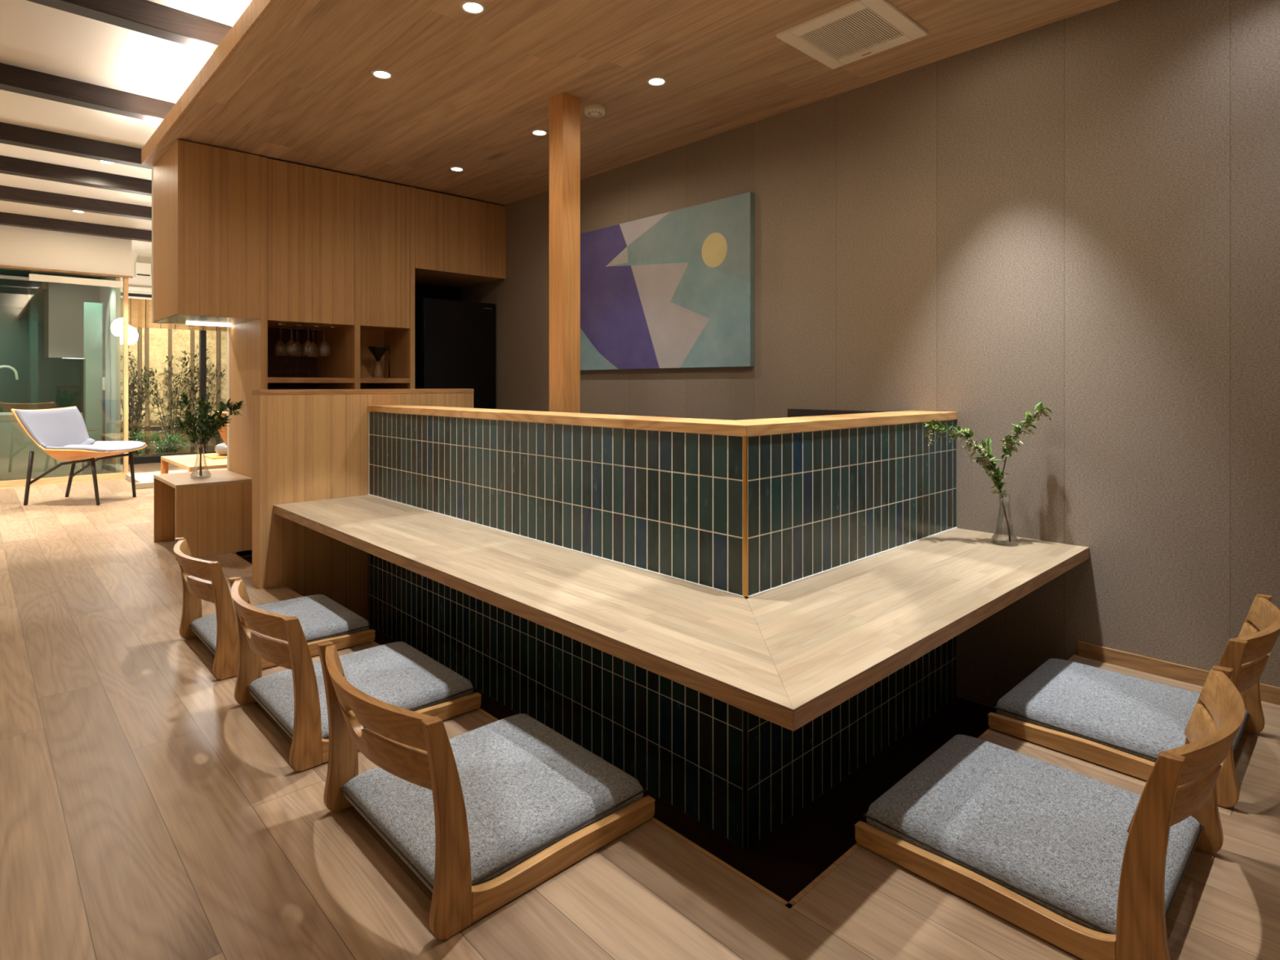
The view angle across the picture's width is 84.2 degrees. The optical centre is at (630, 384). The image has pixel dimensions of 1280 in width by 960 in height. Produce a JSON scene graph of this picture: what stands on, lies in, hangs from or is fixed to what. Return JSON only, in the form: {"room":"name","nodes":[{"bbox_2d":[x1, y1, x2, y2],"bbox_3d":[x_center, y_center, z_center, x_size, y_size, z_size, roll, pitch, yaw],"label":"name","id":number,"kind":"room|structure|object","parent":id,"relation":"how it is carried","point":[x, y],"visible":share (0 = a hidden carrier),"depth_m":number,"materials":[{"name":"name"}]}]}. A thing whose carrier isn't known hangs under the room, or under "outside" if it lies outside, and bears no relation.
{"room":"japanese restaurant","nodes":[
{"label":"japanese restaurant","id":0,"kind":"room"},
{"bbox_2d":[0,364,18,379],"bbox_3d":[-6.522,0.389,7.388,0.208,1.181,0.024,0,0,-43],"label":"faucet","id":1,"kind":"object","parent":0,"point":[14,370],"visible":1,"depth_m":7.42,"materials":[{"name":"white metal"}]},
{"bbox_2d":[27,271,38,409],"bbox_3d":[-6.584,-0.320,7.802,0.060,2.600,0.490,0,0,-43],"label":"wall","id":2,"kind":"structure","parent":0,"point":[33,286],"depth_m":7.63,"materials":[{"name":"green paint"}]},
{"bbox_2d":[0,273,98,467],"bbox_3d":[-7.486,-0.320,7.375,3.160,2.600,0.100,0,0,-43],"label":"wall","id":3,"kind":"structure","parent":0,"point":[60,305],"depth_m":8.09,"materials":[{"name":"green paint"}]},
{"bbox_2d":[0,268,103,279],"bbox_3d":[-7.005,-1.230,6.839,3.130,0.020,1.320,0,0,-43],"label":"ceiling","id":4,"kind":"structure","parent":0,"point":[2,271],"depth_m":7.80,"materials":[{"name":"green paint"}]},
{"bbox_2d":[0,224,131,275],"bbox_3d":[-6.457,-1.377,6.352,3.262,0.485,0.100,0,0,-43],"label":"wall","id":5,"kind":"structure","parent":0,"point":[20,246],"depth_m":7.05,"materials":[{"name":"beige paint"}]},
{"bbox_2d":[0,264,133,279],"bbox_3d":[-6.446,-1.125,6.345,3.270,0.019,0.125,0,0,-43],"label":"trim","id":6,"kind":"structure","parent":5,"relation":"attached to","point":[7,267],"depth_m":7.05,"materials":[{"name":"beige wood"}]},
{"bbox_2d":[98,277,120,472],"bbox_3d":[-5.837,-0.320,7.926,0.040,2.600,1.330,0,0,-43],"label":"wall","id":7,"kind":"structure","parent":0,"point":[111,295],"depth_m":7.61,"materials":[{"name":"beige paint"}]},
{"bbox_2d":[0,471,130,488],"bbox_3d":[-6.455,0.950,6.340,3.250,0.060,0.120,0,0,-43],"label":"trim","id":8,"kind":"structure","parent":7,"relation":"attached to","point":[117,475],"depth_m":7.03,"materials":[{"name":"beige wood"}]},
{"bbox_2d":[0,273,123,480],"bbox_3d":[-6.461,-0.078,6.314,3.184,1.994,0.050,0,0,-43],"label":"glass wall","id":9,"kind":"structure","parent":8,"relation":"on","point":[33,277],"depth_m":7.07,"materials":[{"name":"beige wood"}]},
{"bbox_2d":[84,301,105,471],"bbox_3d":[-5.756,0.010,7.609,0.185,1.820,0.056,0,0,-43],"label":"pane","id":10,"kind":"object","parent":7,"relation":"attached to","point":[94,313],"visible":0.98,"depth_m":7.62,"materials":[{"name":"green glass"}]},
{"bbox_2d":[123,277,128,472],"bbox_3d":[-5.287,-0.097,7.417,0.037,2.034,0.065,0,0,-43],"label":"trim","id":11,"kind":"structure","parent":7,"relation":"attached to","point":[125,279],"depth_m":7.39,"materials":[{"name":"brown wood"}]},
{"bbox_2d":[0,0,252,254],"bbox_3d":[-2.770,-1.670,3.640,5.136,0.100,12.300,0,0,-43],"label":"ceiling","id":12,"kind":"structure","parent":0,"point":[36,37],"depth_m":3.69,"materials":[{"name":"paint"}]},
{"bbox_2d":[0,121,151,168],"bbox_3d":[-3.689,-1.570,4.622,4.936,0.110,0.100,0,0,-43],"label":"ceiling beam","id":13,"kind":"structure","parent":12,"relation":"attached to","point":[10,134],"depth_m":4.60,"materials":[{"name":"brown wood"}]},
{"bbox_2d":[0,155,151,195],"bbox_3d":[-4.268,-1.570,5.240,4.936,0.110,0.100,0,0,-43],"label":"ceiling beam","id":14,"kind":"structure","parent":12,"relation":"attached to","point":[8,165],"depth_m":5.28,"materials":[{"name":"brown wood"}]},
{"bbox_2d":[0,185,151,220],"bbox_3d":[-4.956,-1.570,5.973,4.936,0.110,0.100,0,0,-43],"label":"ceiling beam","id":15,"kind":"structure","parent":12,"relation":"attached to","point":[7,193],"depth_m":6.08,"materials":[{"name":"brown wood"}]},
{"bbox_2d":[0,212,151,242],"bbox_3d":[-5.769,-1.570,6.841,4.936,0.110,0.100,0,0,-43],"label":"ceiling beam","id":16,"kind":"structure","parent":12,"relation":"attached to","point":[6,219],"depth_m":7.02,"materials":[{"name":"brown wood"}]},
{"bbox_2d":[71,209,84,213],"bbox_3d":[-5.162,-1.619,6.620,0.106,0.005,0.106,0,0,-43],"label":"recessed light","id":17,"kind":"object","parent":12,"relation":"in","point":[73,211],"visible":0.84,"depth_m":6.63,"materials":[{"name":"white plastic"}]},
{"bbox_2d":[0,62,175,123],"bbox_3d":[-2.953,-1.570,3.836,4.936,0.110,0.100,0,0,-43],"label":"ceiling beam","id":18,"kind":"structure","parent":12,"relation":"attached to","point":[15,79],"depth_m":3.79,"materials":[{"name":"brown wood"}]},
{"bbox_2d":[97,160,115,164],"bbox_3d":[-3.805,-1.619,5.150,0.106,0.005,0.106,0,0,-43],"label":"recessed light","id":19,"kind":"object","parent":12,"relation":"in","point":[100,161],"visible":0.64,"depth_m":5.17,"materials":[{"name":"white plastic"}]},
{"bbox_2d":[26,0,231,53],"bbox_3d":[-2.133,-1.570,2.961,4.936,0.110,0.100,0,0,-43],"label":"ceiling beam","id":20,"kind":"structure","parent":12,"relation":"attached to","point":[144,16],"depth_m":3.01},
{"bbox_2d":[120,324,137,344],"bbox_3d":[-5.569,-1.034,7.801,0.240,1.172,0.240,0,0,-43],"label":"globe lamp","id":21,"kind":"object","parent":12,"relation":"hanging from","point":[132,333],"visible":0.36,"depth_m":7.76,"materials":[{"name":"white glass"}]},
{"bbox_2d":[120,252,151,294],"bbox_3d":[-5.712,-1.370,9.106,1.756,0.500,0.100,0,0,-43],"label":"wall","id":22,"kind":"structure","parent":0,"point":[144,282],"depth_m":8.72,"materials":[{"name":"beige paint"}]},
{"bbox_2d":[120,286,151,293],"bbox_3d":[-5.664,-1.165,9.055,1.756,0.050,0.080,0,0,-43],"label":"trim","id":23,"kind":"structure","parent":22,"relation":"attached to","point":[130,288],"depth_m":8.68,"materials":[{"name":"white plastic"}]},
{"bbox_2d":[134,262,151,278],"bbox_3d":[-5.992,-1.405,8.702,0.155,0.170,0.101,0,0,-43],"label":"air conditioner","id":24,"kind":"object","parent":22,"relation":"attached to","point":[141,269],"visible":1,"depth_m":8.67,"materials":[{"name":"white plastic"}]},
{"bbox_2d":[120,292,216,465],"bbox_3d":[-5.695,-0.070,9.087,1.756,2.100,0.130,0,0,-43],"label":"garden window","id":25,"kind":"structure","parent":22,"relation":"in","point":[202,334],"depth_m":9.20,"materials":[{"name":"black metal"}]},
{"bbox_2d":[120,297,226,331],"bbox_3d":[-5.650,-0.877,9.050,1.650,0.355,0.016,0,0,-43],"label":"bamboo blind","id":26,"kind":"object","parent":25,"relation":"attached to","point":[145,306],"visible":0.16,"depth_m":8.73,"materials":[{"name":"wood"}]},
{"bbox_2d":[151,165,229,470],"bbox_3d":[-2.180,-0.320,5.084,2.101,2.600,0.049,0,0,-43],"label":"wall","id":27,"kind":"structure","parent":0,"point":[153,322],"depth_m":4.63,"materials":[{"name":"beige paint"}]},
{"bbox_2d":[153,139,261,326],"bbox_3d":[-2.541,-0.855,4.238,0.417,0.964,0.690,0,0,-43],"label":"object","id":28,"kind":"object","parent":27,"relation":"attached to","point":[207,199],"visible":1,"depth_m":4.00,"materials":[{"name":"brown wood"}]},
{"bbox_2d":[141,0,275,164],"bbox_3d":[-0.619,-1.385,1.938,0.200,0.089,6.675,0,0,-43],"label":"trim","id":29,"kind":"structure","parent":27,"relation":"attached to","point":[255,10],"depth_m":3.09,"materials":[{"name":"brown wood"}]},
{"bbox_2d":[259,155,504,205],"bbox_3d":[-1.781,-1.336,4.964,1.684,0.010,0.670,0,0,-43],"label":"trim","id":30,"kind":"structure","parent":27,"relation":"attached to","point":[260,155],"depth_m":4.62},
{"bbox_2d":[414,187,506,287],"bbox_3d":[-1.426,-1.058,5.285,0.722,0.541,0.688,0,0,-43],"label":"upper cabinet","id":31,"kind":"object","parent":27,"relation":"attached to","point":[460,242],"visible":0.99,"depth_m":5.04,"materials":[{"name":"brown wood"}]},
{"bbox_2d":[143,0,1119,204],"bbox_3d":[0.102,-1.366,2.613,2.150,0.050,6.675,0,0,-43],"label":"ceiling","id":32,"kind":"structure","parent":0,"point":[468,91],"depth_m":3.06,"materials":[{"name":"brown wood"}]},
{"bbox_2d":[371,69,392,79],"bbox_3d":[-1.072,-1.339,3.059,0.089,0.005,0.089,0,0,-43],"label":"recessed light","id":33,"kind":"object","parent":32,"relation":"in","point":[379,73],"visible":1,"depth_m":3.06,"materials":[{"name":"white plastic"}]},
{"bbox_2d":[449,166,464,171],"bbox_3d":[-1.078,-1.339,4.403,0.089,0.005,0.089,0,0,-43],"label":"recessed light","id":34,"kind":"object","parent":32,"relation":"in","point":[453,168],"visible":1,"depth_m":4.40,"materials":[{"name":"white plastic"}]},
{"bbox_2d":[460,0,485,14],"bbox_3d":[-0.558,-1.339,2.515,0.089,0.005,0.089,0,0,-43],"label":"recessed light","id":35,"kind":"object","parent":32,"relation":"in","point":[470,6],"visible":1,"depth_m":2.51,"materials":[{"name":"white plastic"}]},
{"bbox_2d":[531,129,547,136],"bbox_3d":[-0.482,-1.339,3.766,0.089,0.005,0.089,0,0,-43],"label":"recessed light","id":36,"kind":"object","parent":32,"relation":"in","point":[536,132],"visible":1,"depth_m":3.76,"materials":[{"name":"white plastic"}]},
{"bbox_2d":[584,103,604,117],"bbox_3d":[-0.172,-1.325,3.430,0.100,0.032,0.100,0,0,-43],"label":"smoke detector","id":37,"kind":"object","parent":32,"relation":"attached to","point":[593,110],"visible":1,"depth_m":3.40,"materials":[{"name":"plastic"}]},
{"bbox_2d":[646,76,666,86],"bbox_3d":[0.117,-1.339,3.130,0.089,0.005,0.089,0,0,-43],"label":"recessed light","id":38,"kind":"object","parent":32,"relation":"in","point":[656,81],"visible":1,"depth_m":3.13,"materials":[{"name":"white plastic"}]},
{"bbox_2d":[776,0,928,69],"bbox_3d":[0.845,-1.334,2.696,0.406,0.014,0.406,0,0,-43],"label":"ceiling vent","id":39,"kind":"object","parent":32,"relation":"in","point":[855,30],"visible":1,"depth_m":2.67,"materials":[{"name":"beige plastic"}]},
{"bbox_2d":[0,462,1279,959],"bbox_3d":[-2.770,0.995,3.640,4.936,0.030,12.100,0,0,-43],"label":"floor","id":40,"kind":"structure","parent":0,"point":[148,812],"depth_m":1.48,"materials":[{"name":"brown wood"}]},
{"bbox_2d":[0,412,82,479],"bbox_3d":[-6.672,0.635,6.726,2.270,0.690,0.710,0,0,-43],"label":"bathtub","id":41,"kind":"object","parent":40,"relation":"on","point":[15,446],"visible":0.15,"depth_m":6.91,"materials":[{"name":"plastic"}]},
{"bbox_2d":[10,406,146,505],"bbox_3d":[-4.589,0.587,5.953,0.774,0.790,0.670,0,0,0],"label":"lounge chair","id":42,"kind":"object","parent":40,"relation":"on","point":[62,433],"visible":1,"depth_m":5.89,"materials":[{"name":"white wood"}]},
{"bbox_2d":[125,467,226,488],"bbox_3d":[-4.273,0.953,7.501,1.778,0.055,1.070,0,0,-43],"label":"platform","id":43,"kind":"object","parent":40,"relation":"on","point":[143,480],"visible":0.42,"depth_m":7.10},
{"bbox_2d":[160,453,226,474],"bbox_3d":[-3.549,0.815,6.281,0.850,0.330,1.140,0,0,-43],"label":"coffee table","id":44,"kind":"object","parent":43,"relation":"on","point":[191,463],"visible":0.28,"depth_m":6.03,"materials":[{"name":"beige wood"}]},
{"bbox_2d":[204,454,226,459],"bbox_3d":[-3.614,0.642,6.343,0.300,0.014,0.300,0,0,-43],"label":"wooden tray","id":45,"kind":"object","parent":44,"relation":"on","point":[210,456],"visible":0.48,"depth_m":6.22,"materials":[{"name":"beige wood"}]},
{"bbox_2d":[214,442,226,455],"bbox_3d":[-3.605,0.567,6.371,0.235,0.135,0.219,0,0,3],"label":"teapot","id":46,"kind":"object","parent":45,"relation":"on","point":[220,449],"visible":0.28,"depth_m":6.28,"materials":[{"name":"white ceramic"}]},
{"bbox_2d":[153,469,252,560],"bbox_3d":[-2.601,0.915,4.309,0.401,0.708,0.645,0,0,-43],"label":"side table","id":47,"kind":"object","parent":40,"relation":"on","point":[212,510],"visible":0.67,"depth_m":4.12,"materials":[{"name":"brown wood"}]},
{"bbox_3d":[-2.597,0.461,4.281,0.110,0.200,0.110,0,0,-43],"label":"glass vase","id":48,"kind":"object","parent":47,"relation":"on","visible":0},
{"bbox_2d":[172,391,244,475],"bbox_3d":[-2.549,0.293,4.284,0.440,0.518,0.205,0,0,-9],"label":"leafy branch","id":49,"kind":"object","parent":48,"relation":"in","point":[205,435],"visible":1,"depth_m":4.28,"materials":[{"name":"green plant"}]},
{"bbox_2d":[213,411,226,445],"bbox_3d":[-2.793,0.587,5.557,0.670,0.790,0.774,0,0,-13],"label":"lounge chair","id":50,"kind":"object","parent":40,"relation":"on","point":[224,435],"visible":0.02,"depth_m":5.23,"materials":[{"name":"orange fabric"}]},
{"bbox_2d":[173,537,375,679],"bbox_3d":[-1.371,0.782,2.687,0.603,0.392,0.528,0,0,-43],"label":"chair","id":51,"kind":"object","parent":40,"relation":"on","point":[322,619],"visible":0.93,"depth_m":2.60,"materials":[{"name":"brown wood"}]},
{"bbox_2d":[191,594,368,654],"bbox_3d":[-1.342,0.921,2.714,0.502,0.066,0.479,0,0,-43],"label":"seat cushion","id":52,"kind":"object","parent":51,"relation":"on","point":[321,618],"depth_m":2.70,"materials":[{"name":"grey fabric"}]},
{"bbox_2d":[228,577,481,771],"bbox_3d":[-0.850,0.782,2.130,0.603,0.392,0.528,0,0,-43],"label":"chair","id":53,"kind":"object","parent":40,"relation":"on","point":[397,673],"visible":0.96,"depth_m":2.05,"materials":[{"name":"grey fabric"}]},
{"bbox_2d":[248,641,473,739],"bbox_3d":[-0.821,0.921,2.157,0.502,0.066,0.479,0,0,-43],"label":"seat cushion","id":54,"kind":"object","parent":53,"relation":"on","point":[397,673],"depth_m":2.13,"materials":[{"name":"grey fabric"}]},
{"bbox_2d":[316,640,655,939],"bbox_3d":[-0.343,0.782,1.589,0.603,0.392,0.528,0,0,-43],"label":"chair","id":55,"kind":"object","parent":40,"relation":"on","point":[482,816],"visible":1,"depth_m":1.46,"materials":[{"name":"grey fabric"}]},
{"bbox_2d":[342,713,643,892],"bbox_3d":[-0.314,0.921,1.616,0.502,0.066,0.479,0,0,-43],"label":"seat cushion","id":56,"kind":"object","parent":55,"relation":"on","point":[529,789],"depth_m":1.54,"materials":[{"name":"grey fabric"}]},
{"bbox_2d":[854,665,1244,959],"bbox_3d":[0.877,0.782,1.470,0.528,0.392,0.603,0,0,-43],"label":"chair","id":57,"kind":"object","parent":40,"relation":"on","point":[1092,868],"visible":1,"depth_m":1.37,"materials":[{"name":"grey fabric"}]},
{"bbox_2d":[866,734,1200,934],"bbox_3d":[0.850,0.921,1.499,0.479,0.066,0.502,0,0,-43],"label":"seat cushion","id":58,"kind":"object","parent":57,"relation":"on","point":[1052,837],"depth_m":1.44,"materials":[{"name":"grey fabric"}]},
{"bbox_2d":[987,594,1279,808],"bbox_3d":[1.416,0.782,1.976,0.528,0.392,0.603,0,0,-43],"label":"chair","id":59,"kind":"object","parent":40,"relation":"on","point":[1118,722],"visible":0.73,"depth_m":1.92,"materials":[{"name":"grey fabric"}]},
{"bbox_2d":[995,658,1248,762],"bbox_3d":[1.389,0.921,2.004,0.479,0.066,0.502,0,0,-43],"label":"seat cushion","id":60,"kind":"object","parent":59,"relation":"on","point":[1140,718],"depth_m":1.96,"materials":[{"name":"grey fabric"}]},
{"bbox_2d":[368,626,996,902],"bbox_3d":[-0.359,1.284,3.343,1.825,0.030,3.870,0,0,-43],"label":"floor","id":61,"kind":"structure","parent":0,"point":[793,855],"depth_m":2.09,"materials":[{"name":"carpet"}]},
{"bbox_2d":[229,156,414,477],"bbox_3d":[-2.039,-0.031,4.708,0.958,2.600,0.690,0,0,-43],"label":"cabinet","id":62,"kind":"object","parent":61,"relation":"on","point":[338,249],"visible":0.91,"depth_m":4.50,"materials":[{"name":"brown wood"}]},
{"bbox_2d":[267,321,337,329],"bbox_3d":[-2.080,-0.368,4.464,0.349,0.019,0.294,0,0,-43],"label":"stemware rack","id":63,"kind":"object","parent":62,"relation":"attached to","point":[278,322],"visible":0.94,"depth_m":4.47,"materials":[{"name":"brown wood"}]},
{"bbox_2d":[267,377,354,382],"bbox_3d":[-2.165,-0.026,4.567,0.513,0.032,0.652,0,0,-43],"label":"shelf","id":64,"kind":"object","parent":62,"relation":"attached to","point":[270,380],"depth_m":4.33,"materials":[{"name":"brown wood"}]},
{"bbox_2d":[367,345,395,377],"bbox_3d":[-1.690,-0.154,4.789,0.168,0.225,0.136,0,0,-43],"label":"stand","id":65,"kind":"object","parent":62,"relation":"on","point":[377,352],"visible":0.97,"depth_m":4.75,"materials":[{"name":"black metal"}]},
{"bbox_2d":[360,377,409,382],"bbox_3d":[-1.748,-0.026,4.798,0.339,0.032,0.418,0,0,-43],"label":"shelf","id":66,"kind":"object","parent":62,"relation":"attached to","point":[362,380],"depth_m":4.64,"materials":[{"name":"brown wood"}]},
{"bbox_2d":[252,388,473,623],"bbox_3d":[-1.392,0.647,3.830,1.163,1.244,0.129,0,0,-43],"label":"wall","id":67,"kind":"structure","parent":61,"relation":"on","point":[308,445],"depth_m":3.56,"materials":[{"name":"brown wood"}]},
{"bbox_2d":[414,297,495,408],"bbox_3d":[-1.415,0.330,5.353,0.585,1.878,0.551,0,0,-43],"label":"refrigerator","id":68,"kind":"object","parent":61,"relation":"on","point":[455,340],"visible":0.41,"depth_m":5.13,"materials":[{"name":"black metal"}]},
{"bbox_2d":[549,92,580,413],"bbox_3d":[-0.307,-0.036,3.315,0.105,2.610,0.105,0,0,-43],"label":"pillar","id":69,"kind":"structure","parent":61,"relation":"on","point":[564,108],"depth_m":3.27,"materials":[{"name":"brown wood"}]},
{"bbox_2d":[367,404,957,849],"bbox_3d":[-0.030,0.690,3.309,1.388,1.158,2.494,0,0,-43],"label":"tiled wall","id":70,"kind":"structure","parent":61,"relation":"on","point":[745,508],"depth_m":2.34,"materials":[{"name":"tile"}]},
{"bbox_2d":[240,555,252,564],"bbox_3d":[-0.352,1.140,3.336,1.825,0.258,3.850,0,0,-43],"label":"trim","id":71,"kind":"structure","parent":70,"relation":"attached to","point":[249,557],"depth_m":4.17,"materials":[{"name":"black"}]},
{"bbox_2d":[231,551,1077,908],"bbox_3d":[-0.352,0.993,3.343,1.814,0.029,3.839,0,0,-43],"label":"trim","id":72,"kind":"structure","parent":70,"relation":"attached to","point":[796,899],"depth_m":1.45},
{"bbox_2d":[273,494,1088,731],"bbox_3d":[-0.041,0.603,2.982,1.853,0.040,2.956,0,0,-43],"label":"countertop","id":73,"kind":"structure","parent":70,"relation":"attached to","point":[786,656],"depth_m":1.93,"materials":[{"name":"beige wood"}]},
{"bbox_3d":[1.370,0.493,2.588,0.092,0.180,0.092,0,0,-43],"label":"glass vase","id":74,"kind":"object","parent":73,"relation":"on","visible":0},
{"bbox_2d":[924,400,1052,542],"bbox_3d":[1.307,0.313,2.591,0.449,0.523,0.105,0,0,6],"label":"leafy branch","id":75,"kind":"object","parent":74,"relation":"in","point":[986,460],"visible":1,"depth_m":2.58,"materials":[{"name":"green plant"}]},
{"bbox_2d":[460,0,1279,707],"bbox_3d":[-0.932,-0.175,5.362,0.100,2.889,12.100,0,0,-43],"label":"wall","id":76,"kind":"structure","parent":0,"point":[1079,214],"depth_m":2.62,"materials":[{"name":"paint"}]},
{"bbox_2d":[414,282,460,300],"bbox_3d":[-1.432,0.239,5.291,0.726,2.059,0.670,0,0,-43],"label":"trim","id":77,"kind":"structure","parent":76,"relation":"attached to","point":[421,291],"depth_m":5.62,"materials":[{"name":"black"}]},
{"bbox_2d":[580,191,754,370],"bbox_3d":[0.132,-0.535,4.126,0.035,0.886,1.430,0,0,-43],"label":"abstract painting","id":78,"kind":"object","parent":76,"relation":"attached to","point":[674,289],"visible":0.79,"depth_m":3.99,"materials":[{"name":"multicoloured paint"}]},
{"bbox_2d":[787,408,888,417],"bbox_3d":[0.979,0.399,3.227,0.029,0.562,0.600,0,0,-43],"label":"panel","id":79,"kind":"object","parent":76,"relation":"attached to","point":[791,412],"visible":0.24,"depth_m":3.31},
{"bbox_2d":[1077,640,1279,705],"bbox_3d":[2.392,0.954,1.734,0.010,0.052,2.260,0,0,-43],"label":"baseboard","id":80,"kind":"structure","parent":76,"relation":"attached to","point":[1268,693],"depth_m":2.39,"materials":[{"name":"brown wood"}]},
{"bbox_3d":[-6.385,1.165,10.325,3.600,0.130,2.600,0,0,-43],"label":"floor","id":81,"kind":"structure","parent":0,"visible":0},
{"bbox_2d":[120,429,150,455],"bbox_3d":[-6.636,0.853,9.366,0.288,0.522,0.468,0,0,19],"label":"shrub","id":82,"kind":"object","parent":81,"relation":"on","point":[138,437],"visible":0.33,"depth_m":9.45,"materials":[{"name":"green plant"}]},
{"bbox_2d":[120,344,155,440],"bbox_3d":[-6.724,0.217,9.520,0.552,1.769,0.287,0,0,-31],"label":"shrub","id":83,"kind":"object","parent":81,"relation":"on","point":[131,387],"visible":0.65,"depth_m":9.54,"materials":[{"name":"green plant"}]},
{"bbox_2d":[120,450,215,457],"bbox_3d":[-5.854,1.010,9.685,2.500,0.180,0.100,0,0,-43],"label":"kerb","id":84,"kind":"object","parent":81,"relation":"on","point":[211,451],"depth_m":9.39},
{"bbox_2d":[140,350,196,452],"bbox_3d":[-6.489,0.308,9.940,0.674,1.586,0.413,0,0,-43],"label":"shrub","id":85,"kind":"object","parent":81,"relation":"on","point":[155,395],"visible":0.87,"depth_m":9.97,"materials":[{"name":"green plant"}]},
{"bbox_2d":[145,431,191,453],"bbox_3d":[-6.286,0.862,9.665,0.598,0.484,0.352,0,0,-43],"label":"shrub","id":86,"kind":"object","parent":81,"relation":"on","point":[171,442],"visible":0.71,"depth_m":9.61,"materials":[{"name":"green plant"}]},
{"bbox_2d":[120,300,226,454],"bbox_3d":[-6.389,-0.200,10.475,3.400,2.600,0.095,0,0,-43],"label":"fence","id":87,"kind":"object","parent":81,"relation":"on","point":[152,346],"visible":0.05,"depth_m":10.20,"materials":[{"name":"beige wood"}]},
{"bbox_2d":[181,344,226,451],"bbox_3d":[-6.136,0.240,10.166,0.314,1.722,0.589,0,0,34],"label":"shrub","id":88,"kind":"object","parent":81,"relation":"on","point":[195,391],"visible":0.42,"depth_m":10.11,"materials":[{"name":"green plant"}]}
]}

